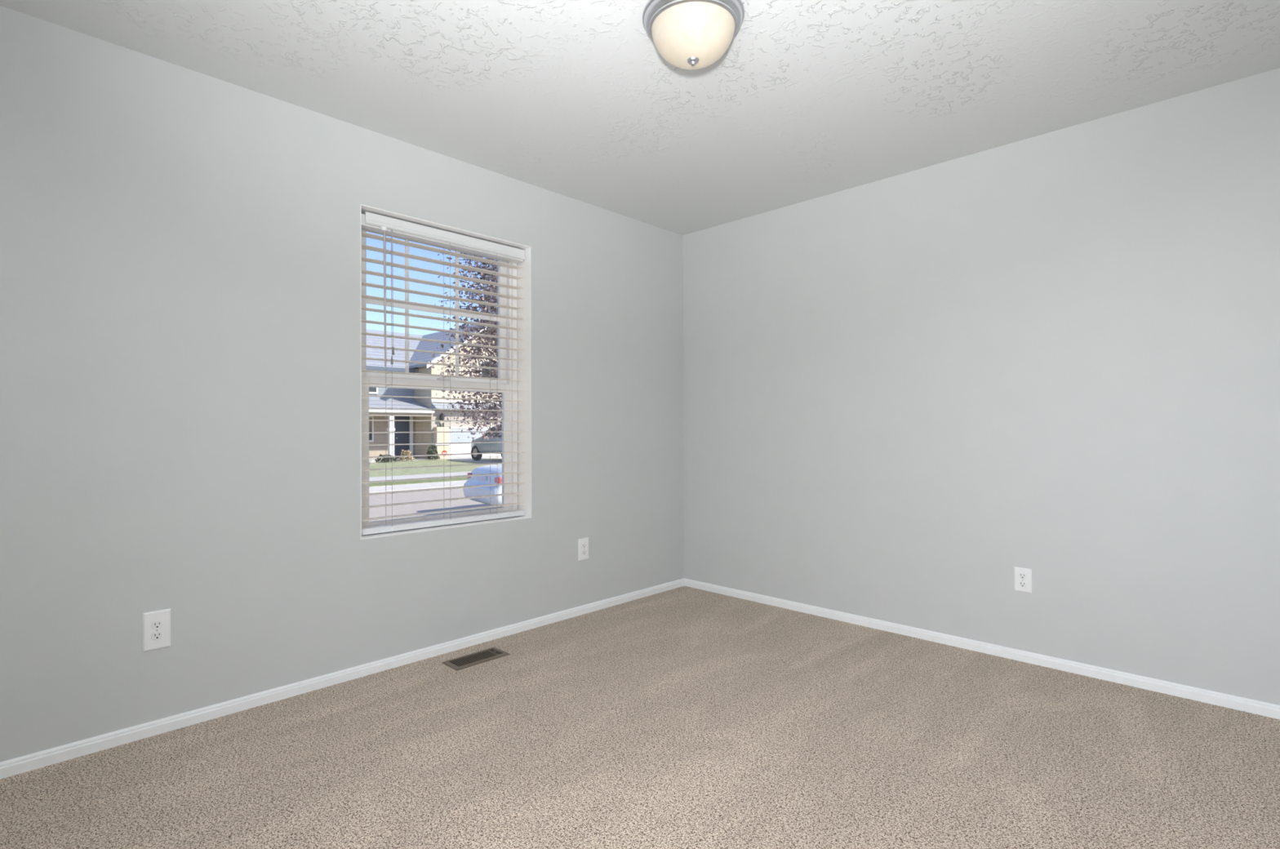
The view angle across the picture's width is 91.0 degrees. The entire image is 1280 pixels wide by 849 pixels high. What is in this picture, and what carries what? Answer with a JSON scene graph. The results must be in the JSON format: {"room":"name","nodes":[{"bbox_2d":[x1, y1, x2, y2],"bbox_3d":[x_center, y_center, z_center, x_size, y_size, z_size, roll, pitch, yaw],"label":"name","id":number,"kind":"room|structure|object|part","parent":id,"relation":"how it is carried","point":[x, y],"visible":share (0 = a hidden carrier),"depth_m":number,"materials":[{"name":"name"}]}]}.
{"room":"empty bedroom","nodes":[
{"label":"empty bedroom","id":0,"kind":"room"},
{"bbox_2d":[0,5,684,761],"bbox_3d":[-1.063,-0.104,3.125,0.200,2.440,4.120,0,0,44],"label":"wall","id":1,"kind":"structure","parent":0,"point":[180,246],"depth_m":2.45,"materials":[{"name":"paint"}]},
{"bbox_2d":[142,608,170,652],"bbox_3d":[-1.740,0.741,2.268,0.009,0.138,0.081,0,0,44],"label":"electrical outlet","id":2,"kind":"object","parent":1,"relation":"attached to","point":[157,624],"visible":1,"depth_m":2.26,"materials":[{"name":"plastic"}]},
{"bbox_2d":[151,631,163,639],"bbox_3d":[-1.738,0.760,2.266,0.003,0.028,0.034,0,0,44],"label":"receptacle","id":3,"kind":"object","parent":2,"relation":"attached to","point":[155,635],"depth_m":2.26,"materials":[{"name":"plastic"}]},
{"bbox_2d":[151,620,163,629],"bbox_3d":[-1.738,0.721,2.266,0.003,0.028,0.034,0,0,44],"label":"receptacle","id":4,"kind":"object","parent":2,"relation":"attached to","point":[155,624],"depth_m":2.26,"materials":[{"name":"plastic"}]},
{"bbox_2d":[0,577,684,778],"bbox_3d":[-0.982,1.091,3.045,0.014,0.048,3.720,0,0,44],"label":"baseboard","id":5,"kind":"structure","parent":1,"relation":"attached to","point":[15,766],"depth_m":2.54,"materials":[{"name":"wood"}]},
{"bbox_2d":[360,204,531,539],"bbox_3d":[-0.992,-0.234,3.200,0.200,1.492,0.926,0,0,44],"label":"window","id":6,"kind":"structure","parent":1,"relation":"in","point":[525,353],"depth_m":3.47,"materials":[{"name":"paint"}]},
{"bbox_3d":[-1.046,-0.583,3.262,0.024,0.729,0.832,0,0,44],"label":"sash","id":7,"kind":"part","parent":6,"relation":"part of","materials":[{"name":"plastic"}]},
{"bbox_3d":[-1.024,0.125,3.239,0.024,0.707,0.824,0,0,44],"label":"sash","id":8,"kind":"part","parent":6,"relation":"part of","materials":[{"name":"plastic"}]},
{"bbox_2d":[361,211,524,535],"bbox_3d":[-0.971,-0.236,3.182,0.090,1.478,0.903,0,0,44],"label":"window blind","id":9,"kind":"object","parent":6,"relation":"attached to","point":[373,222],"visible":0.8,"depth_m":3.14,"materials":[{"name":"plastic"}]},
{"bbox_3d":[-1.186,-0.217,2.976,0.068,1.394,0.006,0,0,44],"label":"ladder cord","id":10,"kind":"part","parent":9,"relation":"part of","materials":[{"name":"white fabric"}]},
{"bbox_3d":[-1.158,-0.614,2.935,0.002,0.589,0.006,0,0,44],"label":"lift cord","id":11,"kind":"part","parent":9,"relation":"part of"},
{"bbox_3d":[-1.154,-0.637,2.939,0.002,0.544,0.006,0,0,44],"label":"lift cord","id":12,"kind":"part","parent":9,"relation":"part of","materials":[{"name":"white fabric"}]},
{"bbox_3d":[-0.980,-0.941,3.194,0.058,0.070,0.891,0,0,44],"label":"head rail","id":13,"kind":"part","parent":9,"relation":"part of","materials":[{"name":"plastic"}]},
{"bbox_3d":[-0.971,0.489,3.188,0.062,0.028,0.888,0,0,44],"label":"rail","id":14,"kind":"part","parent":9,"relation":"part of","materials":[{"name":"plastic"}]},
{"bbox_3d":[-0.977,-0.217,3.191,0.068,1.394,0.006,0,0,44],"label":"ladder cord","id":15,"kind":"part","parent":9,"relation":"part of","materials":[{"name":"white fabric"}]},
{"bbox_3d":[-0.786,-0.216,3.388,0.068,1.394,0.006,0,0,44],"label":"ladder cord","id":16,"kind":"part","parent":9,"relation":"part of","materials":[{"name":"white fabric"}]},
{"bbox_3d":[-1.036,-0.233,3.242,0.078,1.484,0.918,0,0,44],"label":"frame","id":17,"kind":"part","parent":6,"relation":"part of","materials":[{"name":"plastic"}]},
{"bbox_2d":[577,537,588,560],"bbox_3d":[-0.332,0.737,3.723,0.009,0.128,0.079,0,0,44],"label":"electrical outlet","id":18,"kind":"object","parent":1,"relation":"attached to","point":[583,544],"visible":1,"depth_m":3.72,"materials":[{"name":"plastic"}]},
{"bbox_2d":[0,586,1279,848],"bbox_3d":[0.181,1.166,1.919,3.650,0.120,4.120,0,0,44],"label":"floor","id":19,"kind":"structure","parent":0,"point":[683,717],"depth_m":2.08,"materials":[{"name":"carpet"}]},
{"bbox_2d":[441,647,510,670],"bbox_3d":[-0.778,1.110,2.997,0.138,0.010,0.285,0,0,44],"label":"floor vent","id":20,"kind":"object","parent":19,"relation":"in","point":[484,655],"visible":1,"depth_m":2.98,"materials":[{"name":"metal"}]},
{"bbox_2d":[451,648,501,666],"bbox_3d":[-0.778,1.111,2.997,0.094,0.004,0.219,0,0,44],"label":"grille","id":21,"kind":"object","parent":20,"relation":"attached to","point":[482,655],"depth_m":3.00,"materials":[{"name":"metal"}]},
{"bbox_2d":[0,0,1279,235],"bbox_3d":[0.173,-1.409,1.933,3.650,0.150,4.120,0,0,44],"label":"ceiling","id":22,"kind":"structure","parent":0,"point":[808,100],"depth_m":2.39,"materials":[{"name":"white paint"}]},
{"bbox_2d":[642,0,744,69],"bbox_3d":[0.173,-1.252,2.057,0.331,0.162,0.331,0,0,44],"label":"ceiling lamp","id":23,"kind":"object","parent":22,"relation":"attached to","point":[688,34],"visible":1,"depth_m":1.98,"materials":[{"name":"white glass"}]},
{"bbox_2d":[682,67,1279,705],"bbox_3d":[1.612,-0.111,3.265,3.450,2.440,0.200,0,0,44],"label":"wall","id":24,"kind":"structure","parent":0,"point":[1055,355],"depth_m":2.94,"materials":[{"name":"paint"}]},
{"bbox_2d":[684,577,1279,719],"bbox_3d":[1.469,1.085,3.251,3.250,0.048,0.014,0,0,44],"label":"baseboard","id":25,"kind":"structure","parent":24,"relation":"attached to","point":[1253,706],"depth_m":2.93,"materials":[{"name":"wood"}]},
{"bbox_2d":[1013,566,1031,593],"bbox_3d":[1.791,0.728,2.944,0.072,0.112,0.009,0,0,44],"label":"electrical outlet","id":26,"kind":"object","parent":24,"relation":"attached to","point":[1022,576],"visible":1,"depth_m":2.94,"materials":[{"name":"plastic"}]},
{"bbox_2d":[1018,581,1026,587],"bbox_3d":[1.789,0.747,2.942,0.034,0.028,0.003,0,0,44],"label":"receptacle","id":27,"kind":"object","parent":26,"relation":"attached to","point":[1021,584],"depth_m":2.94,"materials":[{"name":"plastic"}]},
{"bbox_2d":[1018,573,1026,579],"bbox_3d":[1.789,0.708,2.942,0.034,0.028,0.003,0,0,44],"label":"receptacle","id":28,"kind":"object","parent":26,"relation":"attached to","point":[1021,575],"depth_m":2.94,"materials":[{"name":"plastic"}]},
{"label":"outside","id":29,"kind":"structure","parent":0,"visible":0},
{"bbox_2d":[368,476,467,486],"bbox_3d":[-0.399,1.835,25.940,1.000,0.150,90.000,0,0,44],"label":"grass verge","id":30,"kind":"structure","parent":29,"point":[437,480],"depth_m":19.17,"materials":[{"name":"green plant"}]},
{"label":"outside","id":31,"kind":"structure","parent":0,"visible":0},
{"bbox_3d":[-24.405,2.137,83.961,93.800,0.170,240.000,0,0,44],"label":"ground","id":32,"kind":"structure","parent":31,"visible":0},
{"bbox_2d":[375,457,443,462],"bbox_3d":[-25.824,1.754,17.355,4.400,0.170,42.300,0,0,44],"label":"flower bed","id":33,"kind":"object","parent":32,"relation":"on","point":[415,459],"visible":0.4,"depth_m":30.37,"materials":[{"name":"soil"}]},
{"bbox_2d":[399,449,414,461],"bbox_3d":[-10.949,1.456,29.556,0.798,0.570,0.694,0,0,-1],"label":"shrub","id":34,"kind":"object","parent":33,"relation":"on","point":[403,452],"visible":0.92,"depth_m":29.47,"materials":[{"name":"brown plant"}]},
{"bbox_2d":[426,444,439,459],"bbox_3d":[-10.130,1.357,30.642,0.655,0.717,0.590,0,0,44],"label":"shrub","id":35,"kind":"object","parent":33,"relation":"on","point":[431,448],"visible":0.91,"depth_m":30.56,"materials":[{"name":"green plant"}]},
{"bbox_2d":[366,322,502,461],"bbox_3d":[-18.371,-1.899,33.601,15.560,7.310,29.000,0,0,44],"label":"house","id":36,"kind":"structure","parent":32,"relation":"on","point":[372,365],"depth_m":31.97,"materials":[{"name":"stone"}]},
{"bbox_3d":[-13.692,0.204,30.376,0.025,1.120,1.500,0,0,44],"label":"pane","id":37,"kind":"part","parent":36,"relation":"part of","materials":[{"name":"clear glass"}]},
{"bbox_3d":[-13.553,-1.980,30.539,0.025,0.750,1.520,0,0,44],"label":"pane","id":38,"kind":"part","parent":36,"relation":"part of","materials":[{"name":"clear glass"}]},
{"bbox_3d":[-12.129,0.649,32.049,0.060,2.160,0.780,0,0,44],"label":"door","id":39,"kind":"part","parent":36,"relation":"part of","materials":[{"name":"blue wood"}]},
{"bbox_3d":[-12.104,0.589,32.053,0.090,2.280,1.100,0,0,44],"label":"door frame","id":40,"kind":"part","parent":36,"relation":"part of","materials":[{"name":"white wood"}]},
{"bbox_2d":[439,413,444,420],"bbox_3d":[-9.942,-0.381,31.535,0.330,0.380,0.247,0,0,44],"label":"porch light","id":41,"kind":"object","parent":36,"relation":"attached to","point":[441,415],"depth_m":31.43,"materials":[{"name":"black metal"}]},
{"bbox_3d":[-7.959,0.925,33.746,0.090,1.600,5.100,0,0,44],"label":"garage door frame","id":42,"kind":"part","parent":36,"relation":"part of","materials":[{"name":"white wood"}]},
{"bbox_3d":[-7.973,0.971,33.759,0.050,1.490,4.900,0,0,44],"label":"garage door","id":43,"kind":"part","parent":36,"relation":"part of","materials":[{"name":"white metal"}]},
{"bbox_3d":[-7.950,-2.795,33.761,0.025,1.000,1.200,0,0,44],"label":"pane","id":44,"kind":"part","parent":36,"relation":"part of","materials":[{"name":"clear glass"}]},
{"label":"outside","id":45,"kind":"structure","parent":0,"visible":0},
{"bbox_2d":[368,459,489,477],"bbox_3d":[-21.548,1.779,13.218,7.500,0.250,42.300,0,0,44],"label":"lawn","id":46,"kind":"structure","parent":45,"point":[431,462],"depth_m":25.49,"materials":[{"name":"green plant"}]},
{"bbox_2d":[368,458,376,463],"bbox_3d":[-12.029,1.626,28.007,0.472,0.194,0.545,0,0,32],"label":"rock","id":47,"kind":"object","parent":46,"relation":"on","point":[371,460],"visible":0.53,"depth_m":27.89,"materials":[{"name":"beige stone"}]},
{"bbox_2d":[374,453,399,462],"bbox_3d":[-11.558,1.534,28.693,1.055,0.422,1.147,0,0,44],"label":"shrub","id":48,"kind":"object","parent":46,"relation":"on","point":[394,459],"visible":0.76,"depth_m":28.54,"materials":[{"name":"green plant"}]},
{"bbox_2d":[427,248,502,450],"bbox_3d":[-2.046,-1.124,10.057,3.032,5.473,3.004,0,0,44],"label":"tree","id":49,"kind":"object","parent":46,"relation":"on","point":[493,288],"visible":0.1,"depth_m":9.82,"materials":[{"name":"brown plant"}]},
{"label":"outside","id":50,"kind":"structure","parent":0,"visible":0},
{"bbox_2d":[368,471,471,481],"bbox_3d":[-1.513,1.834,27.018,2.100,0.150,90.000,0,0,44],"label":"sidewalk","id":51,"kind":"structure","parent":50,"point":[456,473],"depth_m":21.19,"materials":[{"name":"concrete"}]},
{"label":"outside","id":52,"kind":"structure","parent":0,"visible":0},
{"bbox_2d":[368,485,501,521],"bbox_3d":[3.302,1.924,22.358,7.900,0.150,90.000,0,0,44],"label":"street","id":53,"kind":"structure","parent":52,"point":[377,500],"depth_m":14.63,"materials":[{"name":"grey asphalt"}]},
{"bbox_2d":[368,480,466,493],"bbox_3d":[0.212,1.890,25.349,0.700,0.230,90.000,0,0,44],"label":"kerb","id":54,"kind":"object","parent":53,"relation":"on","point":[451,483],"depth_m":18.34,"materials":[{"name":"concrete"}]},
{"bbox_2d":[462,463,502,506],"bbox_3d":[-1.285,1.098,13.656,4.710,1.434,1.818,0,0,-35],"label":"car","id":55,"kind":"object","parent":53,"relation":"on","point":[491,468],"visible":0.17,"depth_m":12.18,"materials":[{"name":"white metal"}]},
{"bbox_3d":[-3.108,1.073,12.382,0.025,0.120,0.480,0,0,-35],"label":"number plate","id":56,"kind":"part","parent":55,"relation":"part of","materials":[{"name":"white metal"}]},
{"bbox_2d":[494,476,502,483],"bbox_3d":[-2.642,1.054,11.811,0.105,0.130,0.230,0,0,-35],"label":"tail light","id":57,"kind":"object","parent":55,"relation":"attached to","point":[497,479],"depth_m":11.74,"materials":[{"name":"red plastic"}]},
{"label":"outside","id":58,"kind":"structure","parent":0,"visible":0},
{"bbox_2d":[444,456,502,462],"bbox_3d":[-4.865,1.815,30.888,8.100,0.250,6.300,0,0,44],"label":"driveway","id":59,"kind":"structure","parent":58,"point":[493,459],"depth_m":30.66,"materials":[{"name":"concrete"}]},
{"bbox_2d":[471,424,502,460],"bbox_3d":[-6.046,0.837,29.669,4.691,1.781,1.917,0,0,44],"label":"suv","id":60,"kind":"object","parent":59,"relation":"on","point":[496,446],"visible":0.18,"depth_m":29.52,"materials":[{"name":"grey metal"}]}
]}

